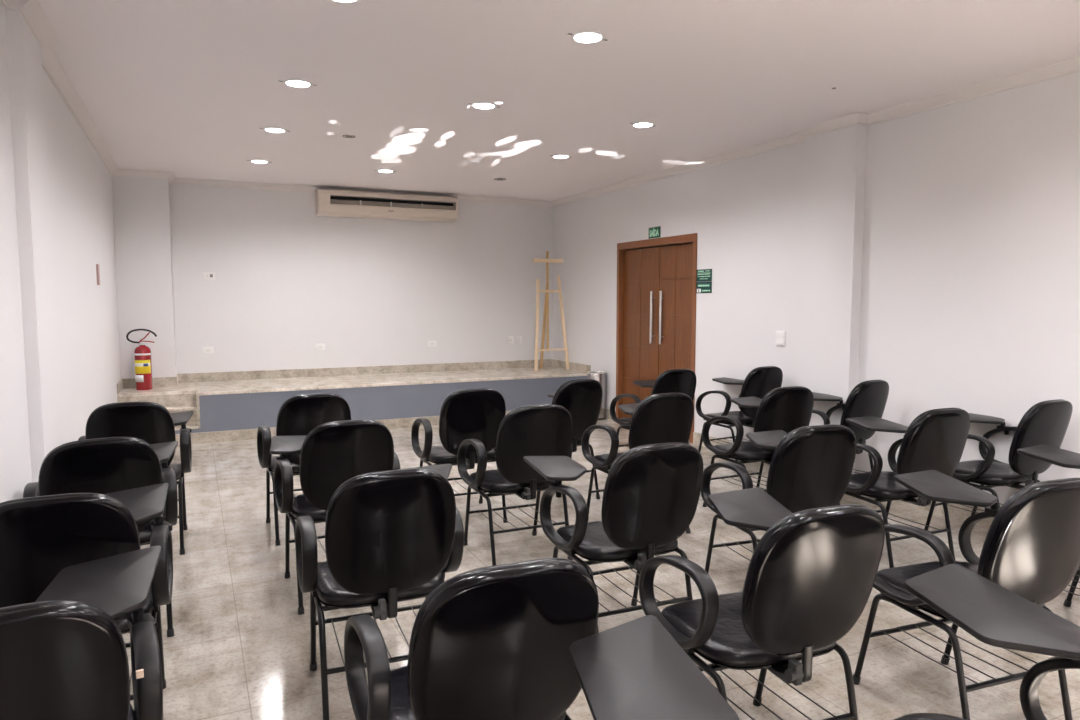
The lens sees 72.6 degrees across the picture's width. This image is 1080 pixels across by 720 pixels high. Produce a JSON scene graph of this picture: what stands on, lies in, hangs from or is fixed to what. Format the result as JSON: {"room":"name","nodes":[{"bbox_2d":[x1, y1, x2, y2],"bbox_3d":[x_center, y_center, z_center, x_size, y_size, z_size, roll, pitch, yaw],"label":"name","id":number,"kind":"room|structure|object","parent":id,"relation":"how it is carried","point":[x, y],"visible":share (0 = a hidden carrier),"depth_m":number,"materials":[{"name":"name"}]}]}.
{"room":"lecture room","nodes":[
{"label":"lecture room","id":0,"kind":"room"},
{"bbox_2d":[0,2,120,502],"bbox_3d":[-1.974,-0.152,2.522,0.172,2.690,11.696,-2,5,-25],"label":"wall","id":1,"kind":"structure","parent":0,"point":[60,347],"depth_m":3.48,"materials":[{"name":"paint"}]},
{"bbox_2d":[96,264,99,284],"bbox_3d":[-3.518,-0.679,5.849,0.015,0.165,0.080,-2,5,-25],"label":"wall plaque","id":2,"kind":"object","parent":1,"relation":"attached to","point":[97,265],"visible":1,"depth_m":5.82,"materials":[{"name":"pink"}]},
{"bbox_2d":[111,175,552,378],"bbox_3d":[-2.066,-0.660,8.675,5.092,2.690,0.458,-2,5,-25],"label":"wall","id":3,"kind":"structure","parent":0,"point":[290,279],"depth_m":8.50,"materials":[{"name":"paint"}]},
{"bbox_2d":[202,347,213,353],"bbox_3d":[-3.653,-0.109,8.081,0.115,0.075,0.010,-2,5,-25],"label":"power outlet","id":4,"kind":"object","parent":3,"relation":"attached to","point":[205,350],"visible":1,"depth_m":8.07,"materials":[{"name":"white plastic"}]},
{"bbox_2d":[203,272,214,279],"bbox_3d":[-3.617,-0.918,8.028,0.125,0.085,0.015,-2,5,-25],"label":"wall control","id":5,"kind":"object","parent":3,"relation":"attached to","point":[206,275],"visible":1,"depth_m":8.03,"materials":[{"name":"white plastic"}]},
{"bbox_2d":[315,344,324,349],"bbox_3d":[-2.573,-0.152,8.591,0.115,0.075,0.010,-2,5,-25],"label":"power outlet","id":6,"kind":"object","parent":3,"relation":"attached to","point":[317,346],"visible":1,"depth_m":8.59,"materials":[{"name":"white plastic"}]},
{"bbox_2d":[117,359,590,393],"bbox_3d":[-1.889,0.164,8.369,5.060,0.098,1.052,-2,5,-25],"label":"baseboard","id":7,"kind":"structure","parent":3,"relation":"attached to","point":[364,370],"depth_m":8.71,"materials":[{"name":"stone"}]},
{"bbox_2d":[315,188,457,221],"bbox_3d":[-1.790,-1.828,8.704,1.650,0.296,0.230,-2,5,-25],"label":"air conditioner","id":8,"kind":"object","parent":3,"relation":"attached to","point":[329,202],"visible":1,"depth_m":8.61,"materials":[{"name":"beige plastic"}]},
{"bbox_2d":[428,340,436,346],"bbox_3d":[-1.347,-0.205,9.169,0.115,0.075,0.010,-2,5,-25],"label":"power outlet","id":9,"kind":"object","parent":3,"relation":"attached to","point":[430,343],"visible":1,"depth_m":9.17,"materials":[{"name":"white plastic"}]},
{"bbox_2d":[507,336,513,343],"bbox_3d":[-0.386,-0.262,9.621,0.085,0.100,0.010,-2,5,-25],"label":"power outlet","id":10,"kind":"object","parent":3,"relation":"attached to","point":[510,339],"visible":1,"depth_m":9.62,"materials":[{"name":"white plastic"}]},
{"bbox_2d":[516,336,521,343],"bbox_3d":[-0.277,-0.264,9.672,0.080,0.100,0.010,-2,5,-25],"label":"power outlet","id":11,"kind":"object","parent":3,"relation":"attached to","point":[518,338],"visible":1,"depth_m":9.67,"materials":[{"name":"white plastic"}]},
{"bbox_2d":[38,0,1079,200],"bbox_3d":[0.339,-1.633,3.499,5.292,0.100,11.696,-2,5,-25],"label":"ceiling","id":12,"kind":"structure","parent":0,"point":[186,88],"depth_m":4.28,"materials":[{"name":"white paint"}]},
{"bbox_2d":[247,160,271,163],"bbox_3d":[-2.629,-1.857,6.880,0.168,0.012,0.168,2,5,21],"label":"recessed light","id":13,"kind":"object","parent":12,"relation":"in","point":[252,161],"visible":1,"depth_m":6.86,"materials":[{"name":"white plastic"}]},
{"bbox_2d":[260,127,289,132],"bbox_3d":[-2.021,-1.752,5.601,0.168,0.012,0.168,2,5,21],"label":"recessed light","id":14,"kind":"object","parent":12,"relation":"in","point":[268,129],"visible":1,"depth_m":5.58,"materials":[{"name":"white plastic"}]},
{"bbox_2d":[266,128,283,131],"bbox_3d":[-2.021,-1.751,5.601,0.136,0.010,0.136,-2,5,-25],"label":"diffuser","id":15,"kind":"object","parent":14,"relation":"attached to","point":[267,129],"depth_m":5.58,"materials":[{"name":"white plastic"}]},
{"bbox_2d":[279,79,316,87],"bbox_3d":[-1.448,-1.652,4.394,0.168,0.012,0.168,2,5,21],"label":"recessed light","id":16,"kind":"object","parent":12,"relation":"in","point":[297,83],"visible":1,"depth_m":4.37,"materials":[{"name":"white plastic"}]},
{"bbox_2d":[286,81,309,86],"bbox_3d":[-1.448,-1.651,4.394,0.136,0.010,0.136,-2,5,-25],"label":"diffuser","id":17,"kind":"object","parent":16,"relation":"attached to","point":[289,83],"depth_m":4.38,"materials":[{"name":"white plastic"}]},
{"bbox_2d":[330,0,359,2],"bbox_3d":[-0.840,-1.547,3.115,0.168,0.012,0.168,2,5,21],"label":"recessed light","id":18,"kind":"object","parent":12,"relation":"in","point":[337,1],"visible":1,"depth_m":3.18,"materials":[{"name":"white plastic"}]},
{"bbox_2d":[342,135,355,137],"bbox_3d":[-1.514,-1.772,5.819,0.102,0.006,0.102,-2,5,-25],"label":"socket","id":19,"kind":"object","parent":12,"relation":"attached to","point":[347,136],"visible":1,"depth_m":5.82,"materials":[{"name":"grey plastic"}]},
{"bbox_2d":[377,169,395,172],"bbox_3d":[-1.553,-1.899,7.388,0.168,0.012,0.168,2,5,21],"label":"recessed light","id":20,"kind":"object","parent":12,"relation":"in","point":[380,170],"visible":1,"depth_m":7.37,"materials":[{"name":"white plastic"}]},
{"bbox_2d":[469,102,499,109],"bbox_3d":[-0.372,-1.695,4.902,0.168,0.012,0.168,2,5,21],"label":"recessed light","id":21,"kind":"object","parent":12,"relation":"in","point":[480,105],"visible":1,"depth_m":4.88,"materials":[{"name":"white plastic"}]},
{"bbox_2d":[474,104,493,108],"bbox_3d":[-0.372,-1.694,4.902,0.136,0.010,0.136,-2,5,-25],"label":"diffuser","id":22,"kind":"object","parent":21,"relation":"attached to","point":[478,106],"depth_m":4.89,"materials":[{"name":"white plastic"}]},
{"bbox_2d":[550,154,571,158],"bbox_3d":[0.189,-1.839,6.644,0.168,0.012,0.168,2,5,21],"label":"recessed light","id":23,"kind":"object","parent":12,"relation":"in","point":[560,156],"visible":1,"depth_m":6.62,"materials":[{"name":"white plastic"}]},
{"bbox_2d":[568,31,606,43],"bbox_3d":[0.236,-1.589,3.623,0.168,0.012,0.168,2,5,21],"label":"recessed light","id":24,"kind":"object","parent":12,"relation":"in","point":[583,37],"visible":1,"depth_m":3.60,"materials":[{"name":"white plastic"}]},
{"bbox_2d":[574,33,600,42],"bbox_3d":[0.236,-1.588,3.623,0.136,0.010,0.136,-2,5,-25],"label":"diffuser","id":25,"kind":"object","parent":24,"relation":"attached to","point":[578,37],"depth_m":3.61,"materials":[{"name":"white plastic"}]},
{"bbox_2d":[630,122,653,127],"bbox_3d":[0.762,-1.739,5.437,0.168,0.012,0.168,2,5,21],"label":"recessed light","id":26,"kind":"object","parent":12,"relation":"in","point":[638,124],"visible":1,"depth_m":5.41,"materials":[{"name":"white plastic"}]},
{"bbox_2d":[634,123,651,126],"bbox_3d":[0.762,-1.738,5.437,0.136,0.010,0.136,-2,5,-25],"label":"diffuser","id":27,"kind":"object","parent":26,"relation":"attached to","point":[635,124],"depth_m":5.42,"materials":[{"name":"white plastic"}]},
{"bbox_2d":[122,418,1079,719],"bbox_3d":[0.340,1.147,3.729,5.292,0.100,11.696,-2,5,-25],"label":"floor","id":28,"kind":"structure","parent":0,"point":[239,647],"depth_m":3.23,"materials":[{"name":"tile"}]},
{"bbox_2d":[0,546,162,719],"bbox_3d":[-1.131,0.836,1.640,0.588,0.872,0.858,-3,6,-31],"label":"chair","id":29,"kind":"object","parent":28,"relation":"on","point":[63,653],"visible":1,"depth_m":1.36,"materials":[{"name":"black plastic"}]},
{"bbox_2d":[0,483,172,700],"bbox_3d":[-1.495,0.773,2.394,0.550,0.872,0.862,-2,5,-24],"label":"chair","id":30,"kind":"object","parent":28,"relation":"on","point":[41,536],"visible":0.55,"depth_m":2.03,"materials":[{"name":"black plastic"}]},
{"bbox_2d":[23,437,177,636],"bbox_3d":[-1.866,0.706,3.209,0.596,0.872,0.857,-3,5,-30],"label":"chair","id":31,"kind":"object","parent":28,"relation":"on","point":[112,464],"visible":0.34,"depth_m":2.85,"materials":[{"name":"black plastic"}]},
{"bbox_2d":[78,401,193,554],"bbox_3d":[-2.298,0.623,4.222,0.556,0.872,0.868,-2,5,-24],"label":"chair","id":32,"kind":"object","parent":28,"relation":"on","point":[150,422],"visible":0.5,"depth_m":3.88,"materials":[{"name":"black plastic"}]},
{"bbox_2d":[257,393,350,545],"bbox_3d":[-1.430,0.595,4.554,0.581,0.872,0.859,-2,5,-26],"label":"chair","id":33,"kind":"object","parent":28,"relation":"on","point":[298,415],"visible":0.48,"depth_m":4.18,"materials":[{"name":"black plastic"}]},
{"bbox_2d":[270,420,400,614],"bbox_3d":[-1.013,0.674,3.598,0.567,0.872,0.805,-2,5,-26],"label":"chair","id":34,"kind":"object","parent":28,"relation":"on","point":[332,454],"visible":0.53,"depth_m":3.28,"materials":[{"name":"black plastic"}]},
{"bbox_2d":[117,366,586,444],"bbox_3d":[-1.888,0.462,8.392,5.052,0.500,1.047,-2,5,-25],"label":"stage","id":35,"kind":"object","parent":28,"relation":"on","point":[232,410],"visible":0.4,"depth_m":7.87,"materials":[{"name":"grey paint"}]},
{"bbox_2d":[126,329,156,389],"bbox_3d":[-3.978,-0.008,7.352,0.152,0.611,0.248,4,6,39],"label":"fire extinguisher","id":36,"kind":"object","parent":35,"relation":"on","point":[142,353],"visible":1,"depth_m":7.31,"materials":[{"name":"red metal"}]},
{"bbox_2d":[533,251,568,370],"bbox_3d":[0.096,-0.632,9.428,0.494,1.514,0.297,-2,5,-25],"label":"easel","id":37,"kind":"object","parent":35,"relation":"on","point":[547,260],"visible":1,"depth_m":9.38,"materials":[{"name":"brown wood"}]},
{"bbox_2d":[537,348,566,350],"bbox_3d":[0.146,-0.131,9.357,0.419,0.020,0.050,-2,5,-25],"label":"crossbar","id":38,"kind":"object","parent":37,"relation":"attached to","point":[565,349],"depth_m":9.33,"materials":[{"name":"brown wood"}]},
{"bbox_2d":[295,464,463,719],"bbox_3d":[-0.539,0.747,2.705,0.668,0.872,0.839,-2,5,-22],"label":"chair","id":39,"kind":"object","parent":28,"relation":"on","point":[392,537],"visible":0.96,"depth_m":2.36,"materials":[{"name":"black plastic"}]},
{"bbox_2d":[411,388,506,522],"bbox_3d":[-0.482,0.573,4.816,0.668,0.872,0.839,-2,5,-23],"label":"chair","id":40,"kind":"object","parent":28,"relation":"on","point":[475,413],"visible":0.67,"depth_m":4.46,"materials":[{"name":"black plastic"}]},
{"bbox_2d":[344,558,598,719],"bbox_3d":[-0.182,0.818,1.853,0.560,0.872,0.790,-2,5,-23],"label":"chair","id":41,"kind":"object","parent":28,"relation":"on","point":[491,642],"visible":0.93,"depth_m":1.51,"materials":[{"name":"black plastic"}]},
{"bbox_2d":[457,404,572,565],"bbox_3d":[-0.104,0.630,4.130,0.668,0.872,0.839,-2,5,-24],"label":"chair","id":42,"kind":"object","parent":28,"relation":"on","point":[544,429],"visible":0.83,"depth_m":3.79,"materials":[{"name":"black plastic"}]},
{"bbox_2d":[509,379,602,498],"bbox_3d":[0.220,0.530,5.335,0.903,0.872,0.769,-3,6,-36],"label":"chair","id":43,"kind":"object","parent":28,"relation":"on","point":[582,398],"visible":0.3,"depth_m":4.96,"materials":[{"name":"black plastic"}]},
{"bbox_2d":[587,371,605,419],"bbox_3d":[0.663,0.416,8.621,0.224,0.552,0.224,-2,5,-25],"label":"waste bin","id":44,"kind":"object","parent":28,"relation":"on","point":[600,376],"visible":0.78,"depth_m":8.54,"materials":[{"name":"silver metal"}]},
{"bbox_2d":[524,442,702,633],"bbox_3d":[0.294,0.716,3.084,0.567,0.872,0.805,-2,5,-23],"label":"chair","id":45,"kind":"object","parent":28,"relation":"on","point":[651,494],"visible":0.93,"depth_m":2.80,"materials":[{"name":"black plastic"}]},
{"bbox_2d":[581,393,693,533],"bbox_3d":[0.617,0.592,4.588,0.668,0.872,0.839,-2,5,-26],"label":"chair","id":46,"kind":"object","parent":28,"relation":"on","point":[663,417],"visible":0.52,"depth_m":4.22,"materials":[{"name":"black plastic"}]},
{"bbox_2d":[610,369,696,446],"bbox_3d":[0.924,0.472,6.035,0.668,0.872,0.839,-3,5,-30],"label":"chair","id":47,"kind":"object","parent":28,"relation":"on","point":[673,380],"visible":0.38,"depth_m":5.68,"materials":[{"name":"black plastic"}]},
{"bbox_2d":[569,615,738,719],"bbox_3d":[0.154,0.874,1.171,0.625,0.872,0.851,-2,5,-25],"label":"chair","id":48,"kind":"object","parent":28,"relation":"on","point":[635,669],"visible":1,"depth_m":1.38,"materials":[{"name":"black plastic"}]},
{"bbox_2d":[696,366,782,474],"bbox_3d":[1.669,0.454,6.252,0.668,0.872,0.839,-3,5,-31],"label":"chair","id":49,"kind":"object","parent":28,"relation":"on","point":[759,381],"visible":0.62,"depth_m":5.91,"materials":[{"name":"black plastic"}]},
{"bbox_2d":[702,386,813,506],"bbox_3d":[1.439,0.565,4.904,0.668,0.872,0.839,-2,5,-24],"label":"chair","id":50,"kind":"object","parent":28,"relation":"on","point":[787,409],"visible":0.67,"depth_m":4.57,"materials":[{"name":"black plastic"}]},
{"bbox_2d":[639,487,884,719],"bbox_3d":[0.670,0.780,2.303,0.668,0.872,0.839,-2,5,-21],"label":"chair","id":51,"kind":"object","parent":28,"relation":"on","point":[811,575],"visible":0.98,"depth_m":1.97,"materials":[{"name":"black plastic"}]},
{"bbox_2d":[701,424,856,572],"bbox_3d":[1.134,0.678,3.533,0.668,0.872,0.839,-2,5,-18],"label":"chair","id":52,"kind":"object","parent":28,"relation":"on","point":[811,467],"visible":0.52,"depth_m":3.15,"materials":[{"name":"black plastic"}]},
{"bbox_2d":[812,380,888,504],"bbox_3d":[2.046,0.537,5.243,0.668,0.872,0.839,-3,6,-33],"label":"chair","id":53,"kind":"object","parent":28,"relation":"on","point":[867,398],"visible":0.35,"depth_m":4.87,"materials":[{"name":"black plastic"}]},
{"bbox_2d":[845,408,969,567],"bbox_3d":[1.892,0.639,4.010,0.668,0.872,0.839,-2,5,-23],"label":"chair","id":54,"kind":"object","parent":28,"relation":"on","point":[935,439],"visible":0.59,"depth_m":3.68,"materials":[{"name":"black plastic"}]},
{"bbox_2d":[853,470,1079,719],"bbox_3d":[1.474,0.756,2.592,0.668,0.872,0.839,-2,5,-20],"label":"chair","id":55,"kind":"object","parent":28,"relation":"on","point":[1031,548],"visible":0.62,"depth_m":2.27,"materials":[{"name":"black metal"}]},
{"bbox_2d":[893,564,1079,719],"bbox_3d":[1.016,0.847,1.485,0.668,0.872,0.839,-2,5,-27],"label":"chair","id":56,"kind":"object","parent":28,"relation":"on","point":[993,614],"visible":1,"depth_m":1.66,"materials":[{"name":"black plastic"}]},
{"bbox_2d":[924,399,1072,531],"bbox_3d":[2.602,0.615,4.297,0.668,0.872,0.839,-2,5,-27],"label":"chair","id":57,"kind":"object","parent":28,"relation":"on","point":[1046,422],"visible":0.74,"depth_m":3.97,"materials":[{"name":"black leather"}]},
{"bbox_2d":[1017,444,1079,606],"bbox_3d":[2.347,0.713,3.114,0.668,0.872,0.839,-2,5,-25],"label":"chair","id":58,"kind":"object","parent":28,"relation":"on","point":[1053,455],"visible":0.17,"depth_m":3.34,"materials":[{"name":"black plastic"}]},
{"bbox_2d":[553,71,1079,507],"bbox_3d":[2.634,-0.333,4.697,0.213,2.690,11.696,-2,5,-25],"label":"wall","id":59,"kind":"structure","parent":0,"point":[933,255],"depth_m":5.12,"materials":[{"name":"paint"}]},
{"bbox_2d":[0,0,1079,206],"bbox_3d":[0.339,-1.555,3.506,5.062,0.067,11.466,-2,5,-25],"label":"trim","id":60,"kind":"structure","parent":59,"relation":"attached to","point":[31,11],"depth_m":5.20,"materials":[{"name":"white paint"}]},
{"bbox_2d":[605,409,615,419],"bbox_3d":[0.746,0.626,8.735,0.017,0.115,0.612,-2,5,-25],"label":"baseboard","id":61,"kind":"structure","parent":59,"relation":"attached to","point":[608,416],"depth_m":8.60,"materials":[{"name":"stone"}]},
{"bbox_2d":[648,226,660,238],"bbox_3d":[1.188,-1.325,7.633,0.010,0.112,0.210,-2,5,-25],"label":"exit sign","id":62,"kind":"object","parent":59,"relation":"attached to","point":[654,232],"visible":1,"depth_m":7.62,"materials":[{"name":"green plastic"}]},
{"bbox_2d":[616,233,696,442],"bbox_3d":[1.237,-0.254,7.752,0.129,2.030,1.445,-2,5,-25],"label":"door","id":63,"kind":"structure","parent":59,"relation":"in","point":[657,277],"depth_m":7.76,"materials":[{"name":"brown wood"}]},
{"bbox_2d":[696,282,711,292],"bbox_3d":[1.546,-0.684,6.929,0.010,0.106,0.220,-2,5,-25],"label":"notice sign","id":64,"kind":"object","parent":59,"relation":"attached to","point":[702,287],"visible":1,"depth_m":6.92,"materials":[{"name":"teal plastic"}]},
{"bbox_2d":[697,269,711,280],"bbox_3d":[1.546,-0.798,6.920,0.009,0.112,0.220,-2,5,-25],"label":"notice sign","id":65,"kind":"object","parent":59,"relation":"attached to","point":[703,274],"visible":1,"depth_m":6.91,"materials":[{"name":"teal plastic"}]},
{"bbox_2d":[697,270,709,278],"bbox_3d":[1.543,-0.801,6.918,0.002,0.080,0.200,-2,5,-25],"label":"print","id":66,"kind":"object","parent":65,"relation":"attached to","point":[701,274],"depth_m":6.92,"materials":[{"name":"green plastic"}]},
{"bbox_2d":[776,331,785,346],"bbox_3d":[1.980,-0.176,6.050,0.012,0.125,0.105,-2,5,-25],"label":"light switch","id":67,"kind":"object","parent":59,"relation":"attached to","point":[780,335],"visible":1,"depth_m":6.04,"materials":[{"name":"white plastic"}]},
{"bbox_2d":[693,432,993,527],"bbox_3d":[3.242,1.067,3.376,0.110,0.115,8.347,-2,5,-25],"label":"baseboard","id":68,"kind":"structure","parent":59,"relation":"attached to","point":[956,513],"depth_m":4.73,"materials":[{"name":"stone"}]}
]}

